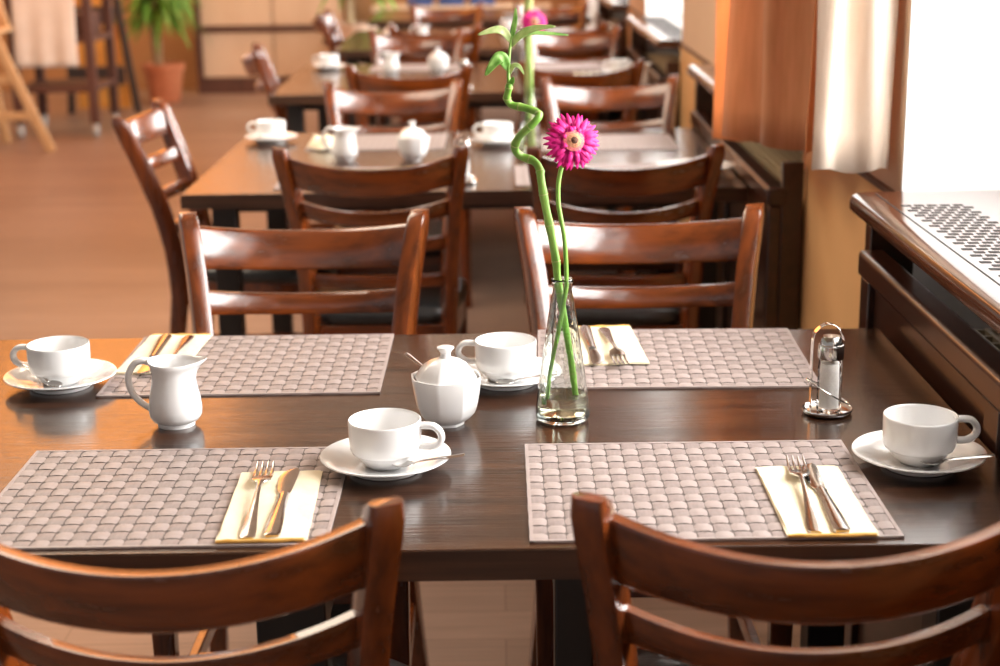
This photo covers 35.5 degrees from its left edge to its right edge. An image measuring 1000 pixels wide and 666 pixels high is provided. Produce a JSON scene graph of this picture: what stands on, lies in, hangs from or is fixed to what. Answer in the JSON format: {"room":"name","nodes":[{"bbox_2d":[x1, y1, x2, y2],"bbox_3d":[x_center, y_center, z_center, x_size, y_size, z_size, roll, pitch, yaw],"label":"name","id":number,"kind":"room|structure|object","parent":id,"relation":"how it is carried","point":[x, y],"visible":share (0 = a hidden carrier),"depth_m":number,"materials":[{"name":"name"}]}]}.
{"room":"restaurant","nodes":[
{"label":"restaurant","id":0,"kind":"room"},
{"bbox_2d":[0,0,579,90],"bbox_3d":[-2.381,-3.487,13.036,7.300,2.850,0.200,-1,15,0],"label":"wall","id":1,"kind":"structure","parent":0,"point":[173,49],"depth_m":13.22,"materials":[{"name":"paint"}]},
{"bbox_2d":[0,89,800,665],"bbox_3d":[-2.344,-0.042,5.781,7.300,0.050,16.200,-1,15,0],"label":"floor","id":2,"kind":"structure","parent":0,"point":[82,253],"depth_m":6.53,"materials":[{"name":"brown wood"}]},
{"bbox_2d":[0,0,55,151],"bbox_3d":[-3.262,-1.782,9.816,0.946,1.264,0.440,-1,15,0],"label":"high chair","id":3,"kind":"object","parent":2,"relation":"on","point":[13,77],"visible":1,"depth_m":9.71,"materials":[{"name":"brown wood"}]},
{"bbox_2d":[3,0,119,137],"bbox_3d":[-2.943,-1.872,10.543,0.560,1.033,0.646,-1,15,0],"label":"trolley","id":4,"kind":"object","parent":2,"relation":"on","point":[87,21],"visible":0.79,"depth_m":10.36,"materials":[{"name":"brown wood"}]},
{"bbox_2d":[11,0,77,67],"bbox_3d":[-2.971,-2.088,10.406,0.423,0.585,0.502,-1,15,0],"label":"cloth","id":5,"kind":"object","parent":4,"relation":"on","point":[44,31],"visible":1,"depth_m":10.19,"materials":[{"name":"beige fabric"}]},
{"bbox_2d":[24,78,114,92],"bbox_3d":[-2.940,-1.678,10.595,0.540,0.035,0.590,-1,15,0],"label":"shelf","id":6,"kind":"object","parent":4,"relation":"attached to","point":[40,85],"depth_m":10.42,"materials":[{"name":"brown wood"}]},
{"bbox_2d":[76,31,110,42],"bbox_3d":[-2.945,-1.987,10.512,0.540,0.035,0.590,-1,15,0],"label":"shelf","id":7,"kind":"object","parent":4,"relation":"attached to","point":[81,37],"depth_m":10.26,"materials":[{"name":"brown wood"}]},
{"bbox_2d":[67,0,141,113],"bbox_3d":[-2.968,-2.358,11.757,0.549,1.358,0.490,-1,15,0],"label":"stand","id":8,"kind":"object","parent":2,"relation":"on","point":[120,34],"visible":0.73,"depth_m":11.62,"materials":[{"name":"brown wood"}]},
{"bbox_2d":[114,0,211,102],"bbox_3d":[-2.674,-2.411,12.193,0.750,1.216,0.813,6,16,22],"label":"potted plant","id":9,"kind":"object","parent":2,"relation":"on","point":[163,78],"visible":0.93,"depth_m":12.16,"materials":[{"name":"green plant"}]},
{"bbox_2d":[0,496,406,665],"bbox_3d":[-0.303,0.522,1.750,0.447,0.900,0.613,-1,15,0],"label":"dining chair","id":10,"kind":"object","parent":2,"relation":"on","point":[361,557],"visible":1,"depth_m":1.39,"materials":[{"name":"brown wood"}]},
{"bbox_2d":[112,98,337,335],"bbox_3d":[-0.753,-0.191,4.434,0.613,0.900,0.447,0,15,3],"label":"dining chair","id":11,"kind":"object","parent":2,"relation":"on","point":[130,133],"visible":0.49,"depth_m":4.26,"materials":[{"name":"brown wood"}]},
{"bbox_2d":[193,0,344,93],"bbox_3d":[-1.857,-2.611,12.931,1.265,1.200,0.440,-1,15,0],"label":"cabinet","id":12,"kind":"object","parent":2,"relation":"on","point":[220,68],"visible":0.59,"depth_m":12.77,"materials":[{"name":"brown wood"}]},
{"bbox_2d":[152,209,429,665],"bbox_3d":[-0.342,0.281,2.651,0.447,0.900,0.613,-1,15,0],"label":"dining chair","id":13,"kind":"object","parent":2,"relation":"on","point":[403,246],"visible":0.4,"depth_m":2.78,"materials":[{"name":"brown wood"}]},
{"bbox_2d":[241,42,391,229],"bbox_3d":[-0.740,-0.736,6.466,0.613,0.900,0.447,-3,15,-8],"label":"dining chair","id":14,"kind":"object","parent":2,"relation":"on","point":[257,61],"visible":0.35,"depth_m":6.22,"materials":[{"name":"brown wood"}]},
{"bbox_2d":[312,9,348,125],"bbox_3d":[-0.722,-1.335,8.699,0.613,0.900,0.447,-1,15,0],"label":"dining chair","id":15,"kind":"object","parent":2,"relation":"on","point":[327,24],"visible":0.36,"depth_m":8.52,"materials":[{"name":"brown wood"}]},
{"bbox_2d":[318,0,396,64],"bbox_3d":[-1.100,-2.394,11.744,0.732,1.375,0.659,9,18,33],"label":"cabinet","id":16,"kind":"object","parent":2,"relation":"on","point":[347,28],"visible":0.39,"depth_m":11.70,"materials":[{"name":"beige wood"}]},
{"bbox_2d":[272,145,468,334],"bbox_3d":[-0.288,-0.052,3.890,0.447,0.900,0.613,-1,15,0],"label":"dining chair","id":17,"kind":"object","parent":2,"relation":"on","point":[443,294],"visible":0.59,"depth_m":3.61,"materials":[{"name":"brown wood"}]},
{"bbox_2d":[322,79,462,322],"bbox_3d":[-0.333,-0.303,4.829,0.447,0.900,0.613,-1,15,0],"label":"dining chair","id":18,"kind":"object","parent":2,"relation":"on","point":[337,101],"visible":0.24,"depth_m":4.95,"materials":[{"name":"brown wood"}]},
{"bbox_2d":[345,63,471,307],"bbox_3d":[-0.316,-0.570,5.826,0.447,0.900,0.613,-1,15,0],"label":"dining chair","id":19,"kind":"object","parent":2,"relation":"on","point":[356,81],"visible":0.15,"depth_m":5.49,"materials":[{"name":"brown wood"}]},
{"bbox_2d":[368,28,464,127],"bbox_3d":[-0.379,-0.903,7.070,0.447,0.900,0.613,-1,15,0],"label":"dining chair","id":20,"kind":"object","parent":2,"relation":"on","point":[454,42],"visible":0.2,"depth_m":7.20,"materials":[{"name":"brown wood"}]},
{"bbox_2d":[388,24,481,130],"bbox_3d":[-0.306,-1.104,7.816,0.447,0.900,0.613,-1,15,0],"label":"dining chair","id":21,"kind":"object","parent":2,"relation":"on","point":[471,36],"visible":0.24,"depth_m":7.53,"materials":[{"name":"brown wood"}]},
{"bbox_2d":[409,2,484,130],"bbox_3d":[-0.309,-1.465,9.166,0.447,0.900,0.613,-1,15,0],"label":"dining chair","id":22,"kind":"object","parent":2,"relation":"on","point":[417,14],"visible":0.17,"depth_m":9.30,"materials":[{"name":"brown wood"}]},
{"bbox_2d":[268,61,652,273],"bbox_3d":[-0.136,-0.703,6.592,1.477,0.750,1.222,-1,15,0],"label":"dining table","id":23,"kind":"object","parent":2,"relation":"on","point":[303,91],"visible":0.37,"depth_m":6.17,"materials":[{"name":"brown wood"}]},
{"bbox_2d":[311,63,346,69],"bbox_3d":[-0.753,-1.171,6.880,0.159,0.019,0.158,-1,15,0],"label":"saucer","id":24,"kind":"object","parent":23,"relation":"on","point":[339,65],"visible":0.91,"depth_m":6.84,"materials":[{"name":"white ceramic"}]},
{"bbox_2d":[312,54,338,65],"bbox_3d":[-0.760,-1.196,6.879,0.107,0.058,0.089,11,19,37],"label":"coffee cup","id":25,"kind":"object","parent":24,"relation":"on","point":[324,59],"visible":0.93,"depth_m":6.84,"materials":[{"name":"white ceramic"}]},
{"bbox_2d":[376,52,400,73],"bbox_3d":[-0.469,-1.151,6.653,0.101,0.093,0.070,11,19,37],"label":"milk jug","id":26,"kind":"object","parent":23,"relation":"on","point":[391,64],"visible":1,"depth_m":6.62,"materials":[{"name":"white ceramic"}]},
{"bbox_2d":[368,64,459,71],"bbox_3d":[-0.367,-1.168,6.881,0.401,0.003,0.318,-1,15,0],"label":"placemat","id":27,"kind":"object","parent":23,"relation":"on","point":[403,67],"visible":0.53,"depth_m":6.86,"materials":[{"name":"beige wicker"}]},
{"bbox_2d":[427,48,448,72],"bbox_3d":[-0.263,-1.159,6.646,0.092,0.106,0.092,-4,15,-13],"label":"sugar bowl","id":28,"kind":"object","parent":23,"relation":"on","point":[438,61],"visible":1,"depth_m":6.62,"materials":[{"name":"white ceramic"}]},
{"bbox_2d":[510,25,525,71],"bbox_3d":[0.077,-1.213,6.663,0.072,0.192,0.072,-1,15,0],"label":"vase","id":29,"kind":"object","parent":23,"relation":"on","point":[518,54],"visible":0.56,"depth_m":6.65,"materials":[{"name":"clear glass"}]},
{"bbox_2d":[533,62,608,70],"bbox_3d":[0.323,-1.169,6.852,0.401,0.003,0.318,-1,15,0],"label":"placemat","id":30,"kind":"object","parent":23,"relation":"on","point":[589,65],"visible":0.76,"depth_m":6.84,"materials":[{"name":"beige wicker"}]},
{"bbox_3d":[0.493,-1.071,6.444,0.159,0.019,0.158,-1,15,0],"label":"saucer","id":31,"kind":"object","parent":23,"relation":"on","visible":0},
{"bbox_2d":[602,59,630,71],"bbox_3d":[0.486,-1.096,6.443,0.107,0.058,0.089,11,19,37],"label":"coffee cup","id":32,"kind":"object","parent":31,"relation":"on","point":[614,64],"visible":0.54,"depth_m":6.40,"materials":[{"name":"white ceramic"}]},
{"bbox_2d":[371,1,551,62],"bbox_3d":[-0.301,-2.319,12.728,1.430,0.700,0.550,-1,15,0],"label":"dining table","id":33,"kind":"object","parent":2,"relation":"on","point":[537,4],"visible":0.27,"depth_m":12.38,"materials":[{"name":"brown wood"}]},
{"bbox_2d":[180,128,747,335],"bbox_3d":[-0.084,-0.125,4.431,1.383,0.750,1.097,-1,15,0],"label":"dining table","id":34,"kind":"object","parent":2,"relation":"on","point":[244,179],"visible":0.35,"depth_m":4.01,"materials":[{"name":"brown wood"}]},
{"bbox_2d":[244,132,297,143],"bbox_3d":[-0.684,-0.582,4.677,0.159,0.019,0.158,-1,15,0],"label":"saucer","id":35,"kind":"object","parent":34,"relation":"on","point":[287,135],"visible":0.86,"depth_m":4.64,"materials":[{"name":"white ceramic"}]},
{"bbox_2d":[246,119,285,138],"bbox_3d":[-0.692,-0.607,4.676,0.107,0.058,0.089,11,19,37],"label":"coffee cup","id":36,"kind":"object","parent":35,"relation":"on","point":[265,128],"visible":0.92,"depth_m":4.64,"materials":[{"name":"white ceramic"}]},
{"bbox_2d":[321,126,359,160],"bbox_3d":[-0.433,-0.523,4.305,0.101,0.093,0.070,11,19,37],"label":"milk jug","id":37,"kind":"object","parent":34,"relation":"on","point":[345,148],"visible":1,"depth_m":4.28,"materials":[{"name":"white ceramic"}]},
{"bbox_2d":[304,133,446,150],"bbox_3d":[-0.362,-0.567,4.641,0.401,0.003,0.318,-1,15,0],"label":"placemat","id":38,"kind":"object","parent":34,"relation":"on","point":[368,141],"visible":0.51,"depth_m":4.63,"materials":[{"name":"beige wicker"}]},
{"bbox_2d":[307,133,333,149],"bbox_3d":[-0.502,-0.557,4.528,0.095,0.035,0.100,-9,17,-29],"label":"crumpled napkin","id":39,"kind":"object","parent":38,"relation":"on","point":[316,141],"visible":0.58,"depth_m":4.51,"materials":[{"name":"beige paper"}]},
{"bbox_2d":[395,121,428,160],"bbox_3d":[-0.240,-0.528,4.289,0.092,0.106,0.092,-4,15,-13],"label":"sugar bowl","id":40,"kind":"object","parent":34,"relation":"on","point":[412,142],"visible":1,"depth_m":4.26,"materials":[{"name":"white ceramic"}]},
{"bbox_2d":[470,135,514,146],"bbox_3d":[-0.007,-0.560,4.561,0.159,0.019,0.158,-1,15,0],"label":"saucer","id":41,"kind":"object","parent":34,"relation":"on","point":[480,139],"visible":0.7,"depth_m":4.52,"materials":[{"name":"white ceramic"}]},
{"bbox_2d":[472,121,512,141],"bbox_3d":[-0.014,-0.585,4.560,0.107,0.058,0.089,12,20,40],"label":"coffee cup","id":42,"kind":"object","parent":41,"relation":"on","point":[492,131],"visible":0.91,"depth_m":4.52,"materials":[{"name":"white ceramic"}]},
{"bbox_2d":[519,87,542,153],"bbox_3d":[0.082,-0.579,4.297,0.072,0.192,0.072,-1,15,0],"label":"vase","id":43,"kind":"object","parent":34,"relation":"on","point":[533,138],"visible":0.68,"depth_m":4.28,"materials":[{"name":"clear glass"}]},
{"bbox_2d":[518,0,533,87],"bbox_3d":[0.080,-0.742,4.256,0.120,0.468,0.028,-1,15,0],"label":"stalk","id":44,"kind":"object","parent":43,"relation":"in","point":[527,5],"visible":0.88,"depth_m":4.24,"materials":[{"name":"green plant"}]},
{"bbox_2d":[520,9,546,115],"bbox_3d":[0.092,-0.685,4.248,0.074,0.383,0.027,-3,15,-9],"label":"gerbera","id":45,"kind":"object","parent":43,"relation":"in","point":[532,17],"visible":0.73,"depth_m":4.21,"materials":[{"name":"green plant"}]},
{"bbox_2d":[515,163,657,185],"bbox_3d":[0.239,-0.407,4.012,0.401,0.003,0.318,-1,15,0],"label":"placemat","id":46,"kind":"object","parent":34,"relation":"on","point":[521,171],"visible":0.17,"depth_m":4.11,"materials":[{"name":"beige wicker"}]},
{"bbox_2d":[541,134,679,150],"bbox_3d":[0.308,-0.558,4.572,0.401,0.003,0.318,-1,15,0],"label":"placemat","id":47,"kind":"object","parent":34,"relation":"on","point":[607,142],"visible":0.53,"depth_m":4.55,"materials":[{"name":"beige wicker"}]},
{"bbox_2d":[332,28,618,125],"bbox_3d":[-0.120,-1.241,8.597,1.435,0.750,1.392,-1,15,0],"label":"dining table","id":48,"kind":"object","parent":2,"relation":"on","point":[356,50],"visible":0.23,"depth_m":8.00,"materials":[{"name":"brown wood"}]},
{"bbox_2d":[368,7,591,124],"bbox_3d":[-0.125,-1.804,10.697,1.435,0.750,1.202,-1,15,0],"label":"dining table","id":49,"kind":"object","parent":2,"relation":"on","point":[401,19],"visible":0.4,"depth_m":10.12,"materials":[{"name":"brown wood"}]},
{"bbox_2d":[0,328,999,665],"bbox_3d":[-0.214,0.480,2.181,1.655,0.750,0.886,-1,15,0],"label":"dining table","id":50,"kind":"object","parent":2,"relation":"on","point":[466,516],"visible":0.43,"depth_m":2.00,"materials":[{"name":"brown wood"}]},
{"bbox_2d":[3,358,116,393],"bbox_3d":[-0.633,0.067,2.256,0.159,0.019,0.158,-1,15,0],"label":"saucer","id":51,"kind":"object","parent":50,"relation":"on","point":[99,370],"visible":0.6,"depth_m":2.25,"materials":[{"name":"white ceramic"}]},
{"bbox_2d":[10,335,90,386],"bbox_3d":[-0.641,0.041,2.255,0.107,0.058,0.089,12,20,40],"label":"coffee cup","id":52,"kind":"object","parent":51,"relation":"on","point":[65,359],"visible":0.94,"depth_m":2.22,"materials":[{"name":"white ceramic"}]},
{"bbox_2d":[125,354,206,429],"bbox_3d":[-0.438,0.076,2.071,0.101,0.093,0.070,8,18,31],"label":"milk jug","id":53,"kind":"object","parent":50,"relation":"on","point":[175,402],"visible":1,"depth_m":2.05,"materials":[{"name":"white ceramic"}]},
{"bbox_2d":[0,447,345,549],"bbox_3d":[-0.385,0.188,1.823,0.401,0.003,0.318,-1,15,0],"label":"placemat","id":54,"kind":"object","parent":50,"relation":"on","point":[118,498],"visible":0.88,"depth_m":1.81,"materials":[{"name":"beige wicker"}]},
{"bbox_2d":[215,470,322,542],"bbox_3d":[-0.259,0.195,1.777,0.098,0.006,0.218,-1,15,-1],"label":"napkin","id":55,"kind":"object","parent":54,"relation":"on","point":[303,496],"visible":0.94,"depth_m":1.76,"materials":[{"name":"beige paper"}]},
{"bbox_2d":[240,461,274,538],"bbox_3d":[-0.277,0.186,1.784,0.024,0.011,0.227,-2,15,-3],"label":"fork","id":56,"kind":"object","parent":55,"relation":"on","point":[249,529],"visible":1,"depth_m":1.75,"materials":[{"name":"metal"}]},
{"bbox_2d":[264,468,299,537],"bbox_3d":[-0.248,0.190,1.780,0.021,0.005,0.212,-1,15,-1],"label":"knife","id":57,"kind":"object","parent":55,"relation":"on","point":[287,481],"visible":1,"depth_m":1.76,"materials":[{"name":"metal"}]},
{"bbox_2d":[96,334,393,397],"bbox_3d":[-0.370,0.046,2.353,0.401,0.003,0.318,-1,15,0],"label":"placemat","id":58,"kind":"object","parent":50,"relation":"on","point":[328,363],"visible":0.84,"depth_m":2.33,"materials":[{"name":"beige wicker"}]},
{"bbox_2d":[115,333,210,374],"bbox_3d":[-0.515,0.031,2.403,0.099,0.006,0.218,0,15,2],"label":"napkin","id":59,"kind":"object","parent":58,"relation":"on","point":[145,350],"visible":0.53,"depth_m":2.43,"materials":[{"name":"beige paper"}]},
{"bbox_2d":[137,334,171,373],"bbox_3d":[-0.526,0.031,2.387,0.021,0.005,0.212,-1,15,-2],"label":"knife","id":60,"kind":"object","parent":59,"relation":"on","point":[164,339],"visible":0.65,"depth_m":2.41,"materials":[{"name":"metal"}]},
{"bbox_2d":[320,435,450,480],"bbox_3d":[-0.139,0.155,1.900,0.159,0.019,0.158,-1,15,0],"label":"saucer","id":61,"kind":"object","parent":50,"relation":"on","point":[338,457],"visible":0.63,"depth_m":1.89,"materials":[{"name":"white ceramic"}]},
{"bbox_2d":[348,408,444,470],"bbox_3d":[-0.132,0.133,1.887,0.107,0.058,0.089,12,20,39],"label":"coffee cup","id":62,"kind":"object","parent":61,"relation":"on","point":[380,438],"visible":0.98,"depth_m":1.87,"materials":[{"name":"white ceramic"}]},
{"bbox_2d":[392,453,464,467],"bbox_3d":[-0.087,0.152,1.876,0.088,0.012,0.022,-5,15,-14],"label":"teaspoon","id":63,"kind":"object","parent":61,"relation":"on","point":[408,463],"visible":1,"depth_m":1.87,"materials":[{"name":"metal"}]},
{"bbox_2d":[411,344,480,427],"bbox_3d":[-0.071,0.068,2.055,0.092,0.106,0.092,-3,15,-10],"label":"sugar bowl","id":64,"kind":"object","parent":50,"relation":"on","point":[446,388],"visible":0.97,"depth_m":2.03,"materials":[{"name":"white ceramic"}]},
{"bbox_2d":[469,357,541,390],"bbox_3d":[0.009,0.061,2.242,0.159,0.019,0.158,-1,15,0],"label":"saucer","id":65,"kind":"object","parent":50,"relation":"on","point":[525,383],"visible":0.37,"depth_m":2.22,"materials":[{"name":"white ceramic"}]},
{"bbox_2d":[455,332,535,382],"bbox_3d":[0.002,0.036,2.242,0.089,0.058,0.107,-15,21,-43],"label":"coffee cup","id":66,"kind":"object","parent":65,"relation":"on","point":[498,355],"visible":0.94,"depth_m":2.21,"materials":[{"name":"white ceramic"}]},
{"bbox_2d":[535,276,589,425],"bbox_3d":[0.082,0.021,2.056,0.072,0.192,0.072,-1,15,0],"label":"vase","id":67,"kind":"object","parent":50,"relation":"on","point":[562,395],"visible":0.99,"depth_m":2.04,"materials":[{"name":"clear glass"}]},
{"bbox_2d":[478,8,567,280],"bbox_3d":[0.038,-0.160,2.007,0.126,0.505,0.045,-1,15,0],"label":"stalk","id":68,"kind":"object","parent":67,"relation":"in","point":[500,57],"visible":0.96,"depth_m":1.97,"materials":[{"name":"green plant"}]},
{"bbox_2d":[543,113,599,292],"bbox_3d":[0.092,-0.091,2.014,0.074,0.383,0.027,-3,15,-9],"label":"gerbera","id":69,"kind":"object","parent":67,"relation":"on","point":[571,140],"visible":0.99,"depth_m":1.97,"materials":[{"name":"pink plant"}]},
{"bbox_2d":[538,328,816,388],"bbox_3d":[0.257,0.036,2.358,0.401,0.003,0.318,0,15,2],"label":"placemat","id":70,"kind":"object","parent":50,"relation":"on","point":[746,357],"visible":0.8,"depth_m":2.32,"materials":[{"name":"beige wicker"}]},
{"bbox_2d":[578,325,649,365],"bbox_3d":[0.167,0.017,2.418,0.098,0.006,0.218,-2,15,-3],"label":"napkin","id":71,"kind":"object","parent":70,"relation":"on","point":[624,338],"visible":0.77,"depth_m":2.40,"materials":[{"name":"beige paper"}]},
{"bbox_2d":[579,325,603,363],"bbox_3d":[0.141,0.017,2.405,0.021,0.005,0.212,-1,15,-2],"label":"knife","id":72,"kind":"object","parent":71,"relation":"on","point":[596,356],"visible":1,"depth_m":2.39,"materials":[{"name":"metal"}]},
{"bbox_2d":[599,327,628,363],"bbox_3d":[0.172,0.017,2.393,0.024,0.011,0.227,-2,15,-3],"label":"fork","id":73,"kind":"object","parent":71,"relation":"on","point":[615,351],"visible":1,"depth_m":2.34,"materials":[{"name":"metal"}]},
{"bbox_2d":[525,440,903,542],"bbox_3d":[0.232,0.180,1.823,0.401,0.003,0.318,-1,15,0],"label":"placemat","id":74,"kind":"object","parent":50,"relation":"on","point":[700,490],"visible":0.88,"depth_m":1.83,"materials":[{"name":"beige wicker"}]},
{"bbox_2d":[755,465,878,537],"bbox_3d":[0.356,0.188,1.770,0.098,0.006,0.218,-1,15,0],"label":"napkin","id":75,"kind":"object","parent":74,"relation":"on","point":[784,489],"visible":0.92,"depth_m":1.76,"materials":[{"name":"beige paper"}]},
{"bbox_2d":[786,455,822,532],"bbox_3d":[0.347,0.179,1.779,0.024,0.011,0.227,0,15,5],"label":"fork","id":76,"kind":"object","parent":75,"relation":"on","point":[813,523],"visible":1,"depth_m":1.75,"materials":[{"name":"metal"}]},
{"bbox_2d":[802,463,849,532],"bbox_3d":[0.367,0.183,1.773,0.021,0.005,0.212,-1,15,1],"label":"knife","id":77,"kind":"object","parent":75,"relation":"on","point":[838,523],"visible":0.98,"depth_m":1.75,"materials":[{"name":"metal"}]},
{"bbox_2d":[801,322,852,417],"bbox_3d":[0.436,0.048,2.074,0.068,0.122,0.062,-2,15,-6],"label":"stand","id":78,"kind":"object","parent":50,"relation":"on","point":[809,408],"visible":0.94,"depth_m":2.08,"materials":[{"name":"silver metal"}]},
{"bbox_2d":[816,334,844,413],"bbox_3d":[0.438,0.053,2.072,0.034,0.104,0.034,-1,15,0],"label":"salt shaker","id":79,"kind":"object","parent":78,"relation":"on","point":[831,347],"visible":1,"depth_m":2.06,"materials":[{"name":"clear glass"}]},
{"bbox_2d":[851,430,986,476],"bbox_3d":[0.505,0.150,1.887,0.159,0.019,0.158,-1,15,0],"label":"saucer","id":80,"kind":"object","parent":50,"relation":"on","point":[869,447],"visible":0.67,"depth_m":1.88,"materials":[{"name":"white ceramic"}]},
{"bbox_2d":[882,404,980,466],"bbox_3d":[0.513,0.127,1.876,0.107,0.058,0.089,8,17,29],"label":"coffee cup","id":81,"kind":"object","parent":80,"relation":"on","point":[913,434],"visible":0.98,"depth_m":1.86,"materials":[{"name":"white ceramic"}]},
{"bbox_2d":[514,1,588,27],"bbox_3d":[0.311,-1.474,9.165,0.447,0.900,0.613,-1,15,0],"label":"dining chair","id":82,"kind":"object","parent":2,"relation":"on","point":[581,11],"visible":0.15,"depth_m":9.30,"materials":[{"name":"brown wood"}]},
{"bbox_2d":[517,22,606,129],"bbox_3d":[0.294,-1.112,7.815,0.447,0.900,0.613,-1,15,0],"label":"dining chair","id":83,"kind":"object","parent":2,"relation":"on","point":[602,28],"visible":0.14,"depth_m":7.51,"materials":[{"name":"brown wood"}]},
{"bbox_2d":[533,26,620,122],"bbox_3d":[0.341,-0.912,7.069,0.447,0.900,0.613,-1,15,0],"label":"dining chair","id":84,"kind":"object","parent":2,"relation":"on","point":[611,40],"visible":0.2,"depth_m":7.21,"materials":[{"name":"brown wood"}]},
{"bbox_2d":[519,59,644,302],"bbox_3d":[0.294,-0.594,5.884,0.447,0.900,0.613,-1,15,0],"label":"dining chair","id":85,"kind":"object","parent":2,"relation":"on","point":[631,76],"visible":0.17,"depth_m":5.53,"materials":[{"name":"brown wood"}]},
{"bbox_2d":[595,14,626,121],"bbox_3d":[0.637,-1.440,9.099,0.084,0.845,1.448,-1,15,0],"label":"radiator cover","id":86,"kind":"object","parent":2,"relation":"on","point":[599,18],"visible":0.25,"depth_m":8.34,"materials":[{"name":"brown wood"}]},
{"bbox_2d":[540,75,682,274],"bbox_3d":[0.356,-0.322,4.867,0.447,0.900,0.613,-1,15,0],"label":"dining chair","id":87,"kind":"object","parent":2,"relation":"on","point":[665,95],"visible":0.23,"depth_m":4.99,"materials":[{"name":"brown wood"}]},
{"bbox_2d":[526,144,724,328],"bbox_3d":[0.286,-0.049,3.850,0.447,0.900,0.613,-1,15,0],"label":"dining chair","id":88,"kind":"object","parent":2,"relation":"on","point":[702,173],"visible":0.3,"depth_m":3.54,"materials":[{"name":"brown wood"}]},
{"bbox_2d":[514,203,792,665],"bbox_3d":[0.254,0.270,2.660,0.447,0.900,0.613,-1,15,0],"label":"dining chair","id":89,"kind":"object","parent":2,"relation":"on","point":[734,239],"visible":0.37,"depth_m":2.79,"materials":[{"name":"brown wood"}]},
{"bbox_2d":[627,46,679,272],"bbox_3d":[0.643,-0.803,6.723,0.084,0.845,1.448,-1,15,0],"label":"radiator cover","id":90,"kind":"object","parent":2,"relation":"on","point":[656,76],"visible":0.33,"depth_m":6.17,"materials":[{"name":"brown wood"}]},
{"bbox_2d":[644,54,679,96],"bbox_3d":[0.739,-0.792,6.850,0.178,0.760,1.100,-1,15,0],"label":"radiator","id":91,"kind":"object","parent":2,"relation":"on","point":[660,60],"visible":0.12,"depth_m":7.01,"materials":[{"name":"metal"}]},
{"bbox_2d":[644,54,679,73],"bbox_3d":[0.733,-1.154,6.753,0.172,0.010,1.100,-1,15,0],"label":"grille","id":92,"kind":"object","parent":91,"relation":"attached to","point":[660,60],"depth_m":7.01,"materials":[{"name":"beige"}]},
{"bbox_2d":[690,110,803,329],"bbox_3d":[0.649,-0.162,4.327,0.084,0.845,1.448,-1,15,0],"label":"radiator cover","id":93,"kind":"object","parent":2,"relation":"on","point":[777,295],"visible":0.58,"depth_m":3.61,"materials":[{"name":"brown wood"}]},
{"bbox_2d":[736,141,802,182],"bbox_3d":[0.744,-0.150,4.455,0.178,0.760,1.100,-1,15,0],"label":"radiator","id":94,"kind":"object","parent":2,"relation":"on","point":[771,159],"visible":0.12,"depth_m":4.22,"materials":[{"name":"metal"}]},
{"bbox_2d":[570,491,999,665],"bbox_3d":[0.298,0.514,1.749,0.447,0.900,0.612,0,15,2],"label":"dining chair","id":95,"kind":"object","parent":2,"relation":"on","point":[616,553],"visible":1,"depth_m":1.40,"materials":[{"name":"brown wood"}]},
{"bbox_2d":[844,250,999,645],"bbox_3d":[0.654,0.400,2.039,0.084,0.845,1.448,-1,15,0],"label":"radiator cover","id":96,"kind":"object","parent":2,"relation":"on","point":[963,367],"visible":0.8,"depth_m":2.27,"materials":[{"name":"brown wood"}]},
{"bbox_2d":[974,328,999,350],"bbox_3d":[0.750,0.502,2.021,0.178,0.760,1.100,-1,15,0],"label":"radiator","id":97,"kind":"object","parent":2,"relation":"on","point":[990,335],"visible":0.06,"depth_m":2.41,"materials":[{"name":"beige metal"}]},
{"bbox_2d":[587,0,910,191],"bbox_3d":[0.897,-1.447,5.257,0.420,2.850,15.900,-1,15,0],"label":"window frame","id":98,"kind":"structure","parent":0,"point":[698,16],"depth_m":2.79,"materials":[{"name":"beige paint"}]},
{"bbox_2d":[598,0,628,19],"bbox_3d":[0.788,-1.787,9.081,0.398,0.331,1.480,-1,15,0],"label":"window sill","id":99,"kind":"structure","parent":98,"relation":"attached to","point":[604,6],"depth_m":8.63,"materials":[{"name":"brown wood"}]},
{"bbox_2d":[625,15,681,53],"bbox_3d":[0.794,-1.150,6.705,0.398,0.331,1.480,-1,15,0],"label":"window sill","id":100,"kind":"structure","parent":98,"relation":"attached to","point":[662,31],"depth_m":6.72,"materials":[{"name":"brown wood"}]},
{"bbox_2d":[687,64,714,118],"bbox_3d":[0.800,-0.509,4.309,0.398,0.331,1.480,-1,15,0],"label":"window sill","id":101,"kind":"structure","parent":98,"relation":"attached to","point":[703,75],"depth_m":4.93,"materials":[{"name":"brown wood"}]},
{"bbox_2d":[580,0,882,328],"bbox_3d":[0.697,-0.505,5.509,0.006,0.904,15.896,-1,15,0],"label":"wall","id":102,"kind":"structure","parent":98,"relation":"attached to","point":[833,236],"depth_m":3.33,"materials":[{"name":"paint"}]},
{"bbox_2d":[627,6,895,191],"bbox_3d":[0.689,-0.949,5.390,0.009,0.010,15.896,-1,15,0],"label":"trim","id":103,"kind":"structure","parent":98,"relation":"attached to","point":[873,180],"depth_m":2.95,"materials":[{"name":"brown wood"}]},
{"bbox_2d":[588,0,999,342],"bbox_3d":[0.900,-1.286,5.429,0.419,2.450,13.650,-1,15,0],"label":"window","id":104,"kind":"structure","parent":98,"relation":"attached to","point":[952,131],"depth_m":2.69,"materials":[{"name":"white glass"}]},
{"bbox_2d":[712,0,898,172],"bbox_3d":[0.547,-1.188,2.972,0.150,1.762,0.999,-3,15,-7],"label":"curtain","id":105,"kind":"object","parent":98,"relation":"hanging from","point":[785,69],"visible":1,"depth_m":2.93,"materials":[{"name":"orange fabric"}]},
{"bbox_2d":[850,190,999,333],"bbox_3d":[0.805,0.105,2.018,0.398,0.331,1.480,-1,15,0],"label":"window sill","id":106,"kind":"structure","parent":98,"relation":"attached to","point":[953,237],"depth_m":2.37,"materials":[{"name":"brown wood"}]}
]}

